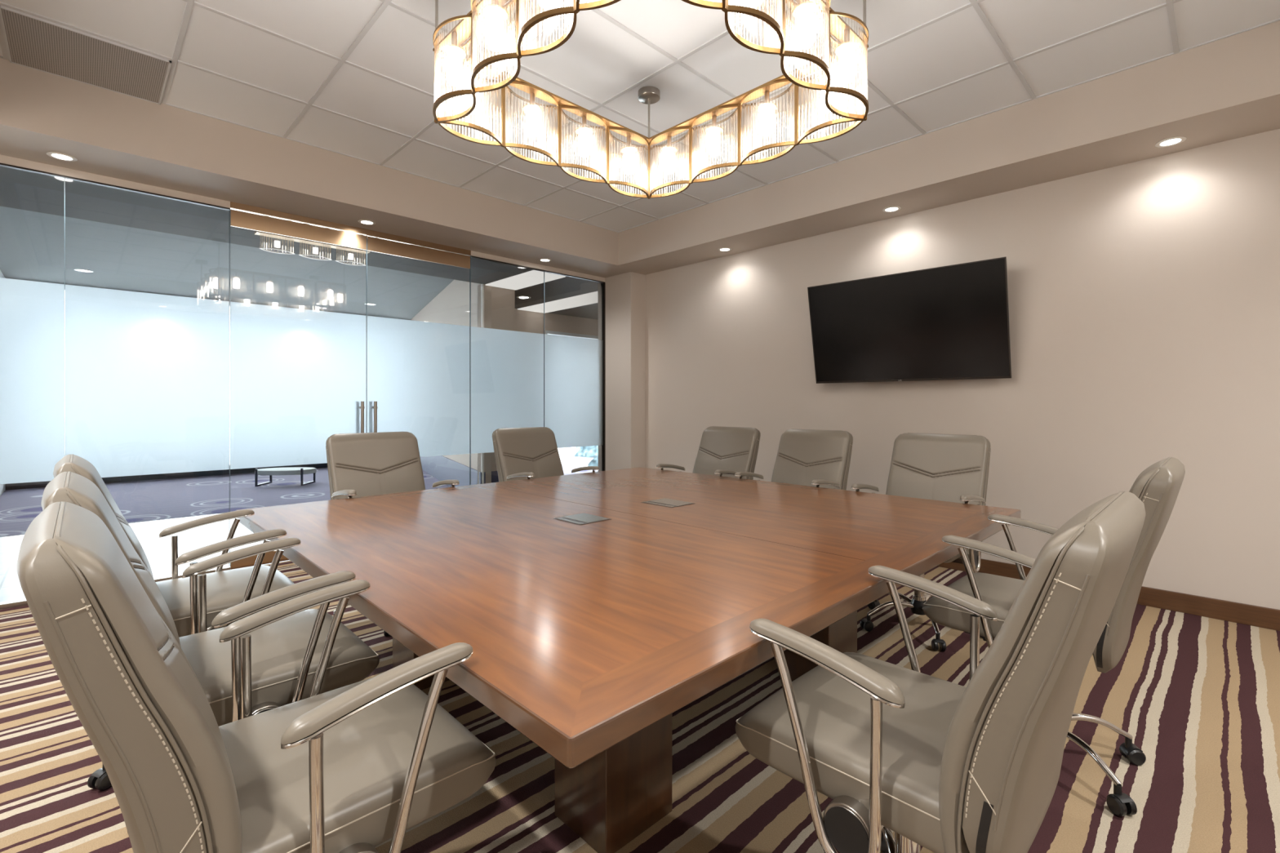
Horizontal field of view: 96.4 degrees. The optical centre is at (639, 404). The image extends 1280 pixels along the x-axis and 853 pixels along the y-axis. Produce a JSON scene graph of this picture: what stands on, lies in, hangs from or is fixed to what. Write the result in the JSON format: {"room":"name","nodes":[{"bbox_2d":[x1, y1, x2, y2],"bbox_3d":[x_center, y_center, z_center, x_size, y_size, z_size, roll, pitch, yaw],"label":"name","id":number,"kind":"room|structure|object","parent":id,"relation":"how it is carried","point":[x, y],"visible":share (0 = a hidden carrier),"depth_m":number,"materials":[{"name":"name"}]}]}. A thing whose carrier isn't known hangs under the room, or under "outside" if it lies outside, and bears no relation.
{"room":"conference room","nodes":[
{"label":"conference room","id":0,"kind":"room"},
{"bbox_2d":[0,270,5,495],"bbox_3d":[-6.867,-0.350,5.790,0.150,3.200,7.120,0,0,-44],"label":"wall","id":1,"kind":"structure","parent":0,"point":[2,486],"depth_m":8.02,"materials":[{"name":"white"}]},
{"bbox_2d":[0,164,64,604],"bbox_3d":[-4.106,-0.124,3.331,1.071,2.688,0.012,0,0,-44],"label":"glass panel","id":2,"kind":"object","parent":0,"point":[32,313],"depth_m":3.61,"materials":[{"name":"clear glass"}]},
{"bbox_2d":[0,512,289,602],"bbox_3d":[-2.369,1.290,7.013,8.000,0.079,2.850,0,0,-44],"label":"floor lobby tiles","id":3,"kind":"structure","parent":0,"point":[157,550],"depth_m":5.14,"materials":[{"name":"white tile"}]},
{"bbox_2d":[0,205,453,319],"bbox_3d":[-4.376,-1.900,9.001,8.100,0.100,6.200,0,0,-44],"label":"ceiling","id":4,"kind":"structure","parent":0,"point":[119,257],"depth_m":7.94,"materials":[{"name":"grey paint"}]},
{"bbox_2d":[74,268,93,272],"bbox_3d":[-7.665,-1.847,7.890,0.194,0.005,0.194,0,0,-44],"label":"recessed light","id":5,"kind":"object","parent":4,"relation":"in","point":[76,269],"visible":1,"depth_m":7.88,"materials":[{"name":"white paint"}]},
{"bbox_2d":[0,166,598,319],"bbox_3d":[-2.321,-1.718,6.892,8.100,0.465,2.490,0,0,-44],"label":"ceiling","id":6,"kind":"structure","parent":0,"point":[19,188],"depth_m":4.68,"materials":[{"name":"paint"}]},
{"bbox_2d":[253,230,370,265],"bbox_3d":[-2.947,-1.411,5.200,0.920,0.148,0.140,0,0,-44],"label":"chandelier","id":7,"kind":"object","parent":6,"relation":"attached to","point":[277,243],"visible":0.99,"depth_m":5.17,"materials":[{"name":"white glass"}]},
{"bbox_2d":[516,296,530,298],"bbox_3d":[-1.604,-1.482,7.905,0.194,0.005,0.194,0,0,-44],"label":"recessed light","id":8,"kind":"object","parent":6,"relation":"in","point":[519,297],"visible":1,"depth_m":7.92,"materials":[{"name":"white paint"}]},
{"bbox_2d":[485,270,565,289],"bbox_3d":[-1.381,-1.478,6.824,0.430,0.012,1.060,0,0,-44],"label":"ceiling light panel","id":9,"kind":"object","parent":6,"relation":"attached to","point":[532,277],"visible":0.93,"depth_m":6.78,"materials":[{"name":"white plastic"}]},
{"bbox_2d":[517,290,598,313],"bbox_3d":[-0.995,-1.478,8.290,0.510,0.012,2.060,0,0,-44],"label":"ceiling light panel","id":10,"kind":"object","parent":6,"relation":"attached to","point":[590,298],"visible":0.64,"depth_m":8.37,"materials":[{"name":"white plastic"}]},
{"bbox_2d":[0,464,598,537],"bbox_3d":[-4.899,1.289,9.609,8.000,0.082,4.400,0,0,-44],"label":"floor","id":11,"kind":"structure","parent":0,"point":[138,501],"depth_m":7.84,"materials":[{"name":"purple carpet"}]},
{"bbox_2d":[254,466,316,486],"bbox_3d":[-5.564,1.114,9.002,0.880,0.268,0.520,0,0,-6],"label":"bench","id":12,"kind":"object","parent":11,"relation":"on","point":[291,470],"visible":1,"depth_m":8.82,"materials":[{"name":"grey fabric"}]},
{"bbox_2d":[410,279,491,483],"bbox_3d":[-3.441,-0.300,9.822,0.120,3.100,6.314,0,0,-29],"label":"wall","id":13,"kind":"structure","parent":0,"point":[451,305],"depth_m":8.02,"materials":[{"name":"beige paint"}]},
{"bbox_2d":[5,462,327,489],"bbox_3d":[-6.499,1.170,11.178,8.100,0.160,0.160,0,0,-44],"label":"baseboard","id":14,"kind":"structure","parent":13,"relation":"attached to","point":[213,473],"depth_m":9.65,"materials":[{"name":"grey"}]},
{"bbox_2d":[420,455,498,487],"bbox_3d":[-2.867,1.040,10.139,1.455,0.420,6.323,0,0,-29],"label":"floor","id":15,"kind":"structure","parent":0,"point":[442,468],"depth_m":8.61,"materials":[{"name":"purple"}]},
{"bbox_2d":[470,257,544,484],"bbox_3d":[-1.371,-0.124,5.997,0.880,2.688,0.012,0,0,-44],"label":"glass panel","id":16,"kind":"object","parent":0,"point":[507,367],"depth_m":5.95,"materials":[{"name":"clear glass"}]},
{"bbox_2d":[477,284,598,484],"bbox_3d":[-0.749,-0.117,8.453,3.670,2.735,2.450,0,0,-44],"label":"wall","id":17,"kind":"structure","parent":0,"point":[504,316],"depth_m":8.92,"materials":[{"name":"beige paint"}]},
{"bbox_2d":[481,284,484,484],"bbox_3d":[-1.933,-0.117,7.043,0.025,2.735,0.015,0,0,-44],"label":"trim","id":18,"kind":"structure","parent":17,"relation":"attached to","point":[482,285],"depth_m":7.04,"materials":[{"name":"white paint"}]},
{"bbox_2d":[545,330,598,339],"bbox_3d":[-0.950,0.025,9.877,1.730,2.450,0.130,0,0,-44],"label":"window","id":19,"kind":"structure","parent":17,"relation":"in","point":[548,332],"depth_m":9.60,"materials":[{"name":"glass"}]},
{"bbox_2d":[598,271,644,471],"bbox_3d":[-0.183,-0.324,6.913,0.350,3.147,0.585,0,0,-44],"label":"wall","id":20,"kind":"structure","parent":0,"point":[624,293],"depth_m":6.70,"materials":[{"name":"beige paint"}]},
{"bbox_2d":[0,565,231,609],"bbox_3d":[-2.460,1.235,4.934,5.665,0.030,0.060,0,0,-44],"label":"trim","id":21,"kind":"structure","parent":20,"relation":"attached to","point":[11,604],"depth_m":3.57,"materials":[{"name":"grey metal"}]},
{"bbox_2d":[64,177,229,577],"bbox_3d":[-3.409,-0.124,4.011,0.877,2.688,0.012,0,0,-44],"label":"glass panel","id":22,"kind":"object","parent":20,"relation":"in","point":[147,375],"depth_m":3.98,"materials":[{"name":"clear glass"}]},
{"bbox_2d":[0,162,604,471],"bbox_3d":[-2.461,-0.130,4.936,5.668,2.699,0.036,0,0,-44],"label":"trim","id":23,"kind":"structure","parent":20,"relation":"attached to","point":[2,164],"depth_m":4.29,"materials":[{"name":"grey metal"}]},
{"bbox_2d":[230,208,366,569],"bbox_3d":[-2.741,-0.118,4.660,0.982,2.720,0.149,0,0,-44],"label":"door","id":24,"kind":"structure","parent":23,"relation":"attached to","point":[298,376],"depth_m":4.61,"materials":[{"name":"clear glass"}]},
{"bbox_2d":[366,235,470,484],"bbox_3d":[-2.038,-0.118,5.346,0.978,2.720,0.149,0,0,-44],"label":"door","id":25,"kind":"structure","parent":23,"relation":"attached to","point":[418,372],"depth_m":5.34,"materials":[{"name":"clear glass"}]},
{"bbox_2d":[0,154,604,281],"bbox_3d":[-2.472,-1.504,4.949,5.670,0.053,0.062,0,0,-44],"label":"trim","id":26,"kind":"structure","parent":20,"relation":"attached to","point":[3,159],"depth_m":3.99,"materials":[{"name":"beige paint"}]},
{"bbox_2d":[544,275,603,469],"bbox_3d":[-0.750,-0.124,6.603,0.855,2.688,0.012,0,0,-44],"label":"window","id":27,"kind":"structure","parent":20,"relation":"in","point":[573,366],"depth_m":6.60,"materials":[{"name":"clear glass"}]},
{"bbox_2d":[0,560,1279,852],"bbox_3d":[-0.038,1.290,2.617,6.100,0.080,6.700,0,0,-44],"label":"floor","id":28,"kind":"structure","parent":0,"point":[1199,696],"depth_m":1.98,"materials":[{"name":"carpet"}]},
{"bbox_2d":[53,453,293,791],"bbox_3d":[-1.667,0.714,2.139,0.639,1.073,0.738,0,0,43],"label":"office chair","id":29,"kind":"object","parent":28,"relation":"on","point":[225,589],"visible":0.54,"depth_m":2.03,"materials":[{"name":"grey leather"}]},
{"bbox_2d":[40,471,379,833],"bbox_3d":[-1.148,0.714,1.604,0.731,1.073,0.641,0,0,-44],"label":"office chair","id":30,"kind":"object","parent":28,"relation":"on","point":[286,652],"visible":0.56,"depth_m":1.51,"materials":[{"name":"grey leather"}]},
{"bbox_2d":[16,501,496,852],"bbox_3d":[-0.682,0.714,1.130,0.757,1.073,0.663,0,0,-44],"label":"office chair","id":31,"kind":"object","parent":28,"relation":"on","point":[352,768],"visible":1,"depth_m":0.91,"materials":[{"name":"grey leather"}]},
{"bbox_2d":[325,431,459,635],"bbox_3d":[-1.498,0.714,3.418,0.694,1.073,0.729,0,0,-44],"label":"office chair","id":32,"kind":"object","parent":28,"relation":"on","point":[359,464],"visible":0.47,"depth_m":3.54,"materials":[{"name":"grey leather"}]},
{"bbox_2d":[492,426,599,482],"bbox_3d":[-0.667,0.714,4.216,0.660,1.073,0.733,0,0,-44],"label":"office chair","id":33,"kind":"object","parent":28,"relation":"on","point":[520,453],"visible":0.45,"depth_m":4.32,"materials":[{"name":"beige leather"}]},
{"bbox_2d":[235,466,1021,852],"bbox_3d":[-0.053,0.875,2.724,2.683,0.750,2.605,0,0,-44],"label":"conference table","id":34,"kind":"object","parent":28,"relation":"on","point":[587,640],"visible":0.81,"depth_m":1.70,"materials":[{"name":"brown wood"}]},
{"bbox_2d":[554,512,610,524],"bbox_3d":[-0.252,0.498,2.506,0.173,0.003,0.190,0,0,-44],"label":"box","id":35,"kind":"object","parent":34,"relation":"on","point":[580,518],"visible":1,"depth_m":2.50,"materials":[{"name":"grey plastic"}]},
{"bbox_2d":[641,497,694,507],"bbox_3d":[0.142,0.498,2.914,0.172,0.003,0.215,0,0,-44],"label":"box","id":36,"kind":"object","parent":34,"relation":"on","point":[669,503],"visible":1,"depth_m":2.90,"materials":[{"name":"grey plastic"}]},
{"bbox_2d":[656,426,760,479],"bbox_3d":[0.512,0.714,4.372,0.697,1.073,0.668,0,0,-44],"label":"office chair","id":37,"kind":"object","parent":28,"relation":"on","point":[723,451],"visible":0.43,"depth_m":4.46,"materials":[{"name":"beige leather"}]},
{"bbox_2d":[734,429,853,490],"bbox_3d":[1.011,0.714,3.831,0.745,1.073,0.676,0,0,-44],"label":"office chair","id":38,"kind":"object","parent":28,"relation":"on","point":[805,457],"visible":0.55,"depth_m":3.94,"materials":[{"name":"beige leather"}]},
{"bbox_2d":[850,432,991,651],"bbox_3d":[1.603,0.714,3.253,0.697,1.073,0.669,0,0,-44],"label":"office chair","id":39,"kind":"object","parent":28,"relation":"on","point":[949,468],"visible":0.57,"depth_m":3.32,"materials":[{"name":"grey leather"}]},
{"bbox_2d":[735,491,1146,852],"bbox_3d":[0.607,0.714,1.252,0.674,1.073,0.731,0,0,-44],"label":"office chair","id":40,"kind":"object","parent":28,"relation":"on","point":[944,766],"visible":1,"depth_m":1.03,"materials":[{"name":"grey leather"}]},
{"bbox_2d":[922,457,1185,817],"bbox_3d":[1.432,0.714,2.040,0.652,1.073,0.738,0,0,-44],"label":"office chair","id":41,"kind":"object","parent":28,"relation":"on","point":[1157,486],"visible":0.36,"depth_m":1.83,"materials":[{"name":"grey leather"}]},
{"bbox_2d":[0,0,1279,277],"bbox_3d":[-0.093,-1.764,2.674,5.900,0.467,6.660,0,0,-44],"label":"ceiling","id":42,"kind":"structure","parent":0,"point":[1228,88],"depth_m":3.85,"materials":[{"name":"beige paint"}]},
{"bbox_2d":[46,151,77,161],"bbox_3d":[-3.560,-1.528,3.526,0.136,0.005,0.136,0,0,-44],"label":"recessed light","id":43,"kind":"object","parent":42,"relation":"in","point":[60,156],"visible":1,"depth_m":3.52,"materials":[{"name":"white glass"}]},
{"bbox_2d":[0,4,171,104],"bbox_3d":[-3.018,-1.888,3.146,0.636,0.014,0.614,0,0,-44],"label":"ceiling vent","id":44,"kind":"object","parent":42,"relation":"in","point":[32,42],"visible":1,"depth_m":3.10,"materials":[{"name":"metal"}]},
{"bbox_2d":[230,201,471,255],"bbox_3d":[-2.392,-1.505,5.005,1.962,0.052,0.034,0,0,-44],"label":"trim","id":45,"kind":"structure","parent":42,"relation":"attached to","point":[235,206],"depth_m":4.85,"materials":[{"name":"brown metal"}]},
{"bbox_2d":[358,219,375,225],"bbox_3d":[-2.287,-1.528,4.795,0.136,0.005,0.136,0,0,-44],"label":"recessed light","id":46,"kind":"object","parent":42,"relation":"in","point":[367,222],"visible":1,"depth_m":4.80,"materials":[{"name":"white glass"}]},
{"bbox_2d":[538,257,551,262],"bbox_3d":[-1.002,-1.528,6.048,0.136,0.005,0.136,0,0,-44],"label":"recessed light","id":47,"kind":"object","parent":42,"relation":"in","point":[544,260],"visible":1,"depth_m":6.04,"materials":[{"name":"white paint"}]},
{"bbox_2d":[0,0,1279,232],"bbox_3d":[-0.014,-1.894,2.736,4.640,0.006,5.397,0,0,-44],"label":"grid","id":48,"kind":"structure","parent":42,"relation":"attached to","point":[1169,3],"depth_m":3.27,"materials":[{"name":"white paint"}]},
{"bbox_2d":[432,0,868,199],"bbox_3d":[0.043,-1.569,2.521,1.474,0.642,1.474,0,0,-44],"label":"chandelier","id":49,"kind":"object","parent":42,"relation":"hanging from","point":[494,13],"visible":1,"depth_m":2.68,"materials":[{"name":"white glass"}]},
{"bbox_2d":[718,247,732,251],"bbox_3d":[0.835,-1.528,5.633,0.136,0.005,0.136,0,0,-44],"label":"recessed light","id":50,"kind":"object","parent":42,"relation":"in","point":[722,249],"visible":1,"depth_m":5.63,"materials":[{"name":"white paint"}]},
{"bbox_2d":[882,205,901,212],"bbox_3d":[1.966,-1.528,4.473,0.136,0.005,0.136,0,0,-44],"label":"recessed light","id":51,"kind":"object","parent":42,"relation":"in","point":[895,208],"visible":1,"depth_m":4.47,"materials":[{"name":"white paint"}]},
{"bbox_2d":[1155,136,1186,147],"bbox_3d":[3.083,-1.528,3.327,0.136,0.005,0.136,0,0,-44],"label":"recessed light","id":52,"kind":"object","parent":42,"relation":"in","point":[1171,141],"visible":1,"depth_m":3.32,"materials":[{"name":"white glass"}]},
{"bbox_2d":[644,128,1279,609],"bbox_3d":[2.278,-0.373,4.554,0.120,3.247,6.240,0,0,-44],"label":"wall","id":53,"kind":"structure","parent":0,"point":[1144,295],"depth_m":3.82,"materials":[{"name":"beige paint"}]},
{"bbox_2d":[807,256,1011,383],"bbox_3d":[2.049,-0.597,4.486,1.458,0.822,0.267,0,0,44],"label":"television","id":54,"kind":"object","parent":53,"relation":"attached to","point":[948,322],"visible":1,"depth_m":4.36,"materials":[{"name":"black"}]},
{"bbox_2d":[937,559,1279,631],"bbox_3d":[2.220,1.192,4.515,0.016,0.115,6.034,0,0,-44],"label":"baseboard","id":55,"kind":"structure","parent":53,"relation":"attached to","point":[1227,611],"depth_m":3.41,"materials":[{"name":"brown wood"}]},
{"label":"outside","id":56,"kind":"structure","parent":0,"visible":0},
{"bbox_2d":[229,419,593,466],"bbox_3d":[-3.311,1.350,17.721,100.000,0.100,90.000,0,0,-44],"label":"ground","id":57,"kind":"structure","parent":56,"point":[566,454],"depth_m":13.88,"materials":[{"name":"white"}]},
{"bbox_2d":[573,445,598,457],"bbox_3d":[-1.050,0.957,14.799,1.552,0.686,1.174,0,0,-44],"label":"shrub","id":58,"kind":"object","parent":57,"relation":"on","point":[591,451],"visible":0.15,"depth_m":14.23,"materials":[{"name":"green plant"}]},
{"bbox_2d":[587,454,598,466],"bbox_3d":[-0.803,1.164,12.129,0.696,0.273,0.484,0,0,-44],"label":"shrub","id":59,"kind":"object","parent":57,"relation":"on","point":[594,462],"visible":0.27,"depth_m":11.93,"materials":[{"name":"green plant"}]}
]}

